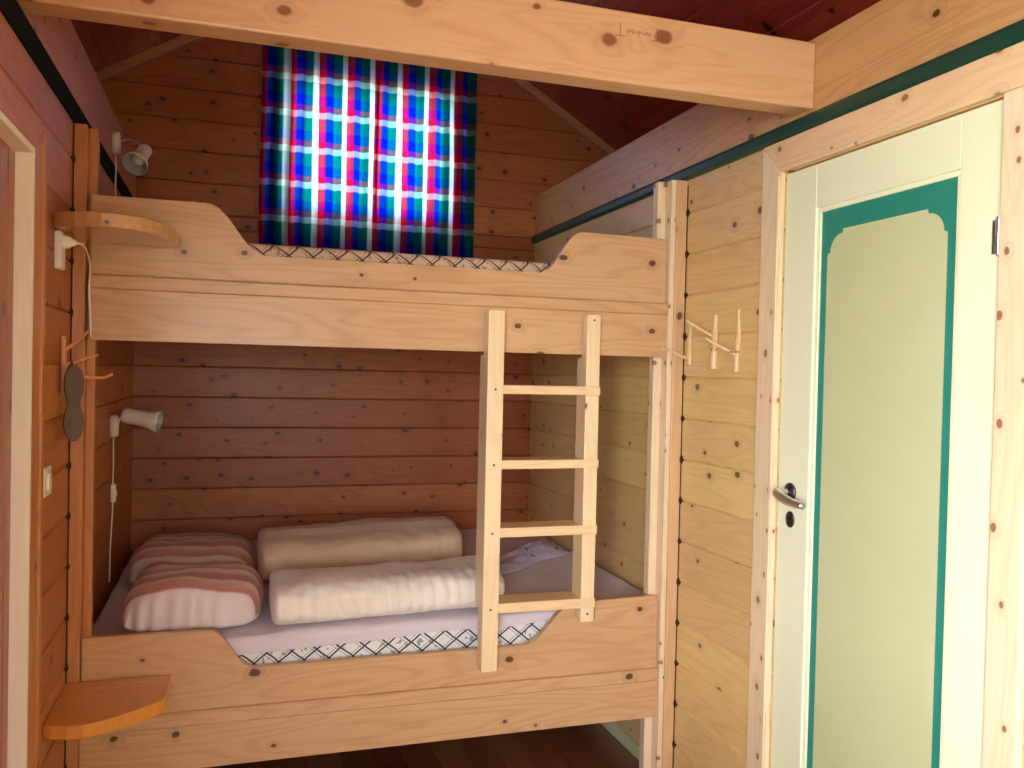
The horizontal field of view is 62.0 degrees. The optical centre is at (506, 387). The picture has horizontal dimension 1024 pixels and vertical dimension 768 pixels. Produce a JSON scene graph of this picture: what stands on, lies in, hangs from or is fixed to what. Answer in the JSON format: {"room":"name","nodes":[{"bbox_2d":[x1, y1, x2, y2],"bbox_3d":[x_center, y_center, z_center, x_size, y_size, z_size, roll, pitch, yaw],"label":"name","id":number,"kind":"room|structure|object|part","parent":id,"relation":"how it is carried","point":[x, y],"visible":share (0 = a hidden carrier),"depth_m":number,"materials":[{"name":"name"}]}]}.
{"room":"cabin bedroom","nodes":[
{"label":"cabin bedroom","id":0,"kind":"room"},
{"bbox_2d":[0,12,133,767],"bbox_3d":[-0.837,0.339,1.024,0.050,2.250,6.335,1,1,-18],"label":"wall","id":1,"kind":"structure","parent":0,"point":[19,73],"depth_m":2.36,"materials":[{"name":"brown wood"}]},
{"bbox_2d":[0,138,14,767],"bbox_3d":[-1.031,0.442,1.512,0.080,2.018,0.938,1,1,-18],"label":"door","id":2,"kind":"structure","parent":1,"relation":"in","point":[7,155],"depth_m":1.87,"materials":[{"name":"brown wood"}]},
{"bbox_2d":[0,110,34,767],"bbox_3d":[-1.010,0.458,1.519,0.106,1.988,0.878,1,1,-18],"label":"trim","id":3,"kind":"structure","parent":1,"relation":"attached to","point":[24,190],"depth_m":1.93,"materials":[{"name":"beige wood"}]},
{"bbox_2d":[0,79,42,147],"bbox_3d":[-0.946,-0.565,1.522,0.016,0.060,1.101,1,1,-18],"label":"trim","id":4,"kind":"structure","parent":1,"relation":"attached to","point":[10,106],"depth_m":1.79,"materials":[{"name":"brown wood"}]},
{"bbox_2d":[27,132,47,767],"bbox_3d":[-0.965,0.428,1.540,0.022,2.048,1.101,1,1,-18],"label":"trim","id":5,"kind":"structure","parent":1,"relation":"attached to","point":[41,150],"depth_m":2.01,"materials":[{"name":"brown wood"}]},
{"bbox_2d":[43,465,51,497],"bbox_3d":[-1.158,0.235,2.147,0.018,0.075,0.085,1,1,-18],"label":"light switch","id":6,"kind":"object","parent":1,"relation":"attached to","point":[47,470],"visible":0.84,"depth_m":2.13,"materials":[{"name":"white plastic"}]},
{"bbox_2d":[0,0,132,196],"bbox_3d":[-0.785,-0.765,1.014,0.007,0.065,6.335,1,1,-18],"label":"trim","id":7,"kind":"structure","parent":1,"relation":"attached to","point":[12,12],"depth_m":2.11,"materials":[{"name":"black paint"}]},
{"bbox_2d":[64,125,75,767],"bbox_3d":[-1.275,0.329,2.478,0.019,2.180,0.016,2,1,44],"label":"trim","id":8,"kind":"structure","parent":1,"relation":"attached to","point":[72,157],"depth_m":2.47,"materials":[{"name":"brown wood"}]},
{"bbox_2d":[54,230,91,336],"bbox_3d":[-1.177,-0.280,2.353,0.057,0.270,0.257,1,1,-3],"label":"wall socket","id":9,"kind":"object","parent":1,"relation":"attached to","point":[61,241],"visible":0.99,"depth_m":2.25,"materials":[{"name":"white plastic"}]},
{"bbox_2d":[54,230,65,270],"bbox_3d":[-1.183,-0.363,2.256,0.018,0.100,0.067,1,1,-18],"label":"socket","id":10,"kind":"object","parent":9,"relation":"attached to","point":[59,237],"depth_m":2.23,"materials":[{"name":"white plastic"}]},
{"bbox_2d":[24,12,135,197],"bbox_3d":[-0.833,-0.894,0.996,0.100,0.216,6.335,1,1,-18],"label":"trim","id":11,"kind":"structure","parent":1,"relation":"attached to","point":[58,36],"depth_m":2.57,"materials":[{"name":"brown wood"}]},
{"bbox_2d":[60,329,112,392],"bbox_3d":[-1.178,-0.076,2.386,0.041,0.179,0.140,2,1,40],"label":"hook","id":12,"kind":"object","parent":1,"relation":"attached to","point":[63,353],"visible":0.8,"depth_m":2.34,"materials":[{"name":"brown wood"}]},
{"bbox_3d":[-1.215,-0.065,2.336,0.017,0.156,0.018,1,1,-33],"label":"stem","id":13,"kind":"part","parent":12,"relation":"part of","materials":[{"name":"brown wood"}]},
{"bbox_2d":[63,360,84,440],"bbox_3d":[-1.175,0.034,2.319,0.049,0.220,0.053,1,1,-18],"label":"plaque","id":14,"kind":"object","parent":12,"relation":"hanging from","point":[73,419],"visible":1,"depth_m":2.31,"materials":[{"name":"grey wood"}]},
{"bbox_2d":[43,675,171,739],"bbox_3d":[-1.097,0.884,2.369,0.289,0.037,0.333,1,1,-18],"label":"corner shelf","id":15,"kind":"object","parent":1,"relation":"attached to","point":[82,710],"visible":1,"depth_m":2.33,"materials":[{"name":"brown wood"}]},
{"bbox_2d":[53,211,178,247],"bbox_3d":[-1.066,-0.435,2.344,0.289,0.038,0.338,1,1,-18],"label":"corner shelf","id":16,"kind":"object","parent":1,"relation":"attached to","point":[81,226],"visible":0.98,"depth_m":2.26,"materials":[{"name":"brown wood"}]},
{"bbox_2d":[112,131,151,195],"bbox_3d":[-1.398,-0.753,3.189,0.115,0.435,0.246,1,1,-39],"label":"wall lamp","id":17,"kind":"object","parent":1,"relation":"attached to","point":[135,162],"visible":0.91,"depth_m":3.15,"materials":[{"name":"white metal"}]},
{"bbox_3d":[-1.413,-0.924,3.223,0.117,0.043,0.014,2,1,20],"label":"arm","id":18,"kind":"part","parent":17,"relation":"part of","materials":[{"name":"metal"}]},
{"bbox_3d":[-1.361,-0.848,3.141,0.097,0.127,0.126,1,1,-18],"label":"lamp shade","id":19,"kind":"part","parent":17,"relation":"part of","materials":[{"name":"white ceramic"}]},
{"bbox_3d":[-1.356,-0.844,3.140,0.047,0.053,0.052,1,1,-18],"label":"bulb","id":20,"kind":"part","parent":17,"relation":"part of","materials":[{"name":"white glass"}]},
{"bbox_2d":[109,408,162,581],"bbox_3d":[-1.446,0.412,3.322,0.189,0.669,0.097,1,1,-18],"label":"wall lamp","id":21,"kind":"object","parent":1,"relation":"attached to","point":[151,420],"visible":1,"depth_m":3.30,"materials":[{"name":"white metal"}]},
{"bbox_2d":[110,484,116,501],"bbox_3d":[-1.528,0.409,3.317,0.024,0.070,0.026,1,1,-18],"label":"switch","id":22,"kind":"object","parent":21,"relation":"attached to","point":[113,492],"depth_m":3.30,"materials":[{"name":"white plastic"}]},
{"bbox_3d":[-1.423,0.126,3.323,0.151,0.097,0.086,1,1,-12],"label":"lamp shade","id":23,"kind":"part","parent":21,"relation":"part of","materials":[{"name":"white ceramic"}]},
{"bbox_2d":[16,0,814,115],"bbox_3d":[-0.094,-0.898,2.135,2.000,0.186,0.080,1,1,-18],"label":"ceiling beam","id":24,"kind":"structure","parent":1,"relation":"attached to","point":[547,41],"depth_m":2.14,"materials":[{"name":"brown wood"}]},
{"bbox_2d":[100,37,607,555],"bbox_3d":[-0.758,-0.421,4.383,4.820,3.660,0.050,1,1,-18],"label":"wall","id":25,"kind":"structure","parent":0,"point":[250,439],"depth_m":4.27,"materials":[{"name":"brown wood"}]},
{"bbox_2d":[95,34,203,82],"bbox_3d":[-1.870,-1.455,3.961,2.412,1.509,0.030,1,1,-18],"label":"trim","id":26,"kind":"structure","parent":25,"relation":"attached to","point":[139,59],"depth_m":4.00,"materials":[{"name":"brown wood"}]},
{"bbox_2d":[509,78,615,154],"bbox_3d":[0.425,-1.417,4.695,2.408,1.507,0.030,1,1,-18],"label":"trim","id":27,"kind":"structure","parent":25,"relation":"attached to","point":[525,85],"depth_m":4.65,"materials":[{"name":"brown wood"}]},
{"bbox_3d":[-0.674,-1.735,4.323,1.200,0.028,0.054,1,1,-18],"label":"curtain rod","id":28,"kind":"object","parent":25,"relation":"attached to","visible":0},
{"bbox_2d":[258,45,379,250],"bbox_3d":[-0.926,-1.217,4.237,0.582,1.032,0.026,1,1,-18],"label":"curtain","id":29,"kind":"object","parent":28,"relation":"hanging from","point":[318,155],"visible":0.93,"depth_m":4.24,"materials":[{"name":"fabric"}]},
{"bbox_2d":[373,60,476,257],"bbox_3d":[-0.418,-1.208,4.416,0.531,1.034,0.030,1,1,-18],"label":"curtain","id":30,"kind":"object","parent":28,"relation":"hanging from","point":[427,139],"visible":0.93,"depth_m":4.42,"materials":[{"name":"fabric"}]},
{"bbox_2d":[204,723,638,767],"bbox_3d":[0.113,1.505,1.356,2.100,0.050,6.335,1,1,-18],"label":"floor","id":31,"kind":"structure","parent":0,"point":[589,745],"depth_m":3.35,"materials":[{"name":"brown wood"}]},
{"bbox_2d":[66,123,687,767],"bbox_3d":[-0.573,0.323,3.566,1.998,2.208,1.652,1,1,-18],"label":"bunk bed","id":32,"kind":"object","parent":31,"relation":"on","point":[222,708],"visible":0.71,"depth_m":2.77,"materials":[{"name":"brown wood"}]},
{"bbox_3d":[-1.271,0.331,2.525,0.035,2.196,0.082,1,1,-18],"label":"post","id":33,"kind":"part","parent":32,"relation":"part of","materials":[{"name":"brown wood"}]},
{"bbox_3d":[-0.360,1.088,2.814,1.898,0.177,0.040,1,1,-18],"label":"rail","id":34,"kind":"part","parent":32,"relation":"part of","materials":[{"name":"brown wood"}]},
{"bbox_3d":[-0.325,-0.224,2.794,1.888,0.194,0.040,1,1,-18],"label":"rail","id":35,"kind":"part","parent":32,"relation":"part of","materials":[{"name":"brown wood"}]},
{"bbox_2d":[238,620,547,664],"bbox_3d":[-0.596,0.887,3.606,1.940,0.244,1.570,1,1,-18],"label":"mattress","id":36,"kind":"object","parent":32,"relation":"on","point":[519,634],"visible":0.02,"depth_m":2.86,"materials":[{"name":"white fabric"}]},
{"bbox_2d":[93,528,642,654],"bbox_3d":[-0.592,0.801,3.599,1.944,0.104,1.576,1,1,-18],"label":"sheet","id":37,"kind":"object","parent":36,"relation":"on","point":[260,635],"visible":0.21,"depth_m":2.93,"materials":[{"name":"white fabric"}]},
{"bbox_2d":[129,533,253,583],"bbox_3d":[-1.264,0.686,3.457,0.466,0.153,0.466,1,1,-18],"label":"pillow","id":38,"kind":"object","parent":37,"relation":"on","point":[182,547],"visible":0.52,"depth_m":3.33,"materials":[{"name":"pink fabric"}]},
{"bbox_2d":[122,560,262,632],"bbox_3d":[-1.049,0.691,2.891,0.438,0.171,0.437,1,1,-18],"label":"pillow","id":39,"kind":"object","parent":37,"relation":"on","point":[214,594],"visible":0.98,"depth_m":2.73,"materials":[{"name":"pink fabric"}]},
{"bbox_2d":[257,516,462,580],"bbox_3d":[-0.621,0.668,3.623,0.869,0.198,0.430,1,1,-23],"label":"duvet","id":40,"kind":"object","parent":37,"relation":"on","point":[367,541],"visible":0.78,"depth_m":3.47,"materials":[{"name":"beige fabric"}]},
{"bbox_2d":[269,555,504,624],"bbox_3d":[-0.424,0.708,3.021,0.805,0.154,0.405,1,1,-18],"label":"duvet","id":41,"kind":"object","parent":37,"relation":"on","point":[296,595],"visible":0.91,"depth_m":2.87,"materials":[{"name":"white fabric"}]},
{"bbox_2d":[499,540,568,573],"bbox_3d":[0.067,0.732,3.789,0.223,0.059,0.829,2,1,34],"label":"pillow","id":42,"kind":"object","parent":37,"relation":"on","point":[514,560],"visible":0.82,"depth_m":3.76,"materials":[{"name":"white fabric"}]},
{"bbox_2d":[247,243,551,272],"bbox_3d":[-0.566,-0.363,3.582,1.940,0.206,1.575,1,1,-18],"label":"mattress","id":43,"kind":"object","parent":32,"relation":"on","point":[267,250],"visible":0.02,"depth_m":2.82,"materials":[{"name":"white fabric"}]},
{"bbox_2d":[475,310,600,671],"bbox_3d":[0.106,0.345,2.930,0.408,1.200,0.118,1,1,-18],"label":"ladder","id":44,"kind":"object","parent":32,"relation":"attached to","point":[489,531],"visible":1,"depth_m":2.88,"materials":[{"name":"brown wood"}]},
{"bbox_3d":[0.595,0.357,3.118,0.044,2.208,0.088,1,1,-18],"label":"post","id":45,"kind":"part","parent":32,"relation":"part of","materials":[{"name":"brown wood"}]},
{"bbox_2d":[70,0,880,150],"bbox_3d":[0.238,-1.404,1.325,4.881,1.496,6.435,1,1,-18],"label":"ceiling","id":46,"kind":"structure","parent":0,"point":[619,119],"depth_m":3.62,"materials":[{"name":"brown wood"}]},
{"bbox_2d":[528,95,1023,767],"bbox_3d":[1.115,0.373,1.648,0.050,2.250,6.335,1,1,-18],"label":"wall","id":47,"kind":"structure","parent":0,"point":[725,202],"depth_m":2.94,"materials":[{"name":"brown wood"}]},
{"bbox_2d":[601,721,638,759],"bbox_3d":[0.326,1.415,3.952,0.016,0.052,1.515,1,1,-18],"label":"baseboard","id":48,"kind":"structure","parent":47,"relation":"attached to","point":[623,737],"depth_m":3.47,"materials":[{"name":"wood"}]},
{"bbox_2d":[661,319,692,364],"bbox_3d":[0.610,-0.163,3.036,0.109,0.165,0.038,2,1,24],"label":"hook","id":49,"kind":"object","parent":47,"relation":"attached to","point":[688,357],"visible":0.88,"depth_m":3.02,"materials":[{"name":"beige wood"}]},
{"bbox_3d":[0.650,-0.162,3.024,0.018,0.165,0.028,1,1,-18],"label":"stem","id":50,"kind":"part","parent":49,"relation":"part of","materials":[{"name":"beige wood"}]},
{"bbox_2d":[672,186,689,767],"bbox_3d":[0.631,0.362,3.081,0.015,2.180,0.020,1,1,-18],"label":"trim","id":51,"kind":"structure","parent":47,"relation":"attached to","point":[680,500],"depth_m":3.08,"materials":[{"name":"beige wood"}]},
{"bbox_2d":[686,314,717,369],"bbox_3d":[0.659,-0.156,2.881,0.110,0.189,0.036,1,1,10],"label":"hook","id":52,"kind":"object","parent":47,"relation":"attached to","point":[713,355],"visible":0.96,"depth_m":2.86,"materials":[{"name":"beige wood"}]},
{"bbox_3d":[0.696,-0.155,2.872,0.022,0.189,0.038,1,1,-18],"label":"stem","id":53,"kind":"part","parent":52,"relation":"part of","materials":[{"name":"beige wood"}]},
{"bbox_2d":[705,308,740,372],"bbox_3d":[0.699,-0.153,2.750,0.112,0.208,0.035,2,1,20],"label":"hook","id":54,"kind":"object","parent":47,"relation":"attached to","point":[736,353],"visible":1,"depth_m":2.73,"materials":[{"name":"beige wood"}]},
{"bbox_3d":[0.741,-0.152,2.738,0.018,0.208,0.030,1,1,-18],"label":"stem","id":55,"kind":"part","parent":54,"relation":"part of","materials":[{"name":"beige wood"}]},
{"bbox_2d":[746,149,785,767],"bbox_3d":[0.780,0.372,2.580,0.022,2.204,0.093,1,1,-18],"label":"trim","id":56,"kind":"structure","parent":47,"relation":"attached to","point":[773,186],"depth_m":2.56,"materials":[{"name":"brown wood"}]},
{"bbox_2d":[531,19,1023,243],"bbox_3d":[1.108,-0.734,1.619,0.018,0.045,6.335,1,1,-18],"label":"trim","id":57,"kind":"structure","parent":47,"relation":"attached to","point":[1010,35],"depth_m":2.31,"materials":[{"name":"green paint"}]},
{"bbox_2d":[535,0,1023,233],"bbox_3d":[1.167,-0.860,1.635,0.100,0.216,6.335,1,1,-18],"label":"wooden beam","id":58,"kind":"structure","parent":47,"relation":"attached to","point":[887,39],"depth_m":2.37,"materials":[{"name":"brown wood"}]},
{"bbox_2d":[771,100,1002,767],"bbox_3d":[0.906,0.425,2.168,0.107,2.094,0.755,1,1,-18],"label":"door","id":59,"kind":"structure","parent":47,"relation":"in","point":[883,494],"depth_m":2.12,"materials":[{"name":"beige paint"}]},
{"bbox_3d":[0.806,0.312,2.409,0.059,0.044,0.134,1,1,-18],"label":"lever handle","id":60,"kind":"part","parent":59,"relation":"part of","materials":[{"name":"metal"}]},
{"bbox_3d":[0.821,0.381,2.471,0.005,0.048,0.038,1,1,-18],"label":"keyhole plate","id":61,"kind":"part","parent":59,"relation":"part of","materials":[{"name":"metal"}]},
{"bbox_3d":[0.943,0.414,2.170,0.016,1.798,0.474,1,1,-18],"label":"panel","id":62,"kind":"part","parent":59,"relation":"part of","materials":[{"name":"beige paint"}]},
{"bbox_2d":[764,41,1023,171],"bbox_3d":[0.937,-0.675,2.152,0.018,0.092,0.955,1,1,-18],"label":"trim","id":63,"kind":"structure","parent":47,"relation":"attached to","point":[989,77],"depth_m":2.04,"materials":[{"name":"brown wood"}]},
{"bbox_2d":[982,86,1023,767],"bbox_3d":[1.039,0.437,1.770,0.019,2.113,0.083,1,1,-18],"label":"trim","id":64,"kind":"structure","parent":47,"relation":"attached to","point":[1004,657],"depth_m":1.76,"materials":[{"name":"brown wood"}]}
]}

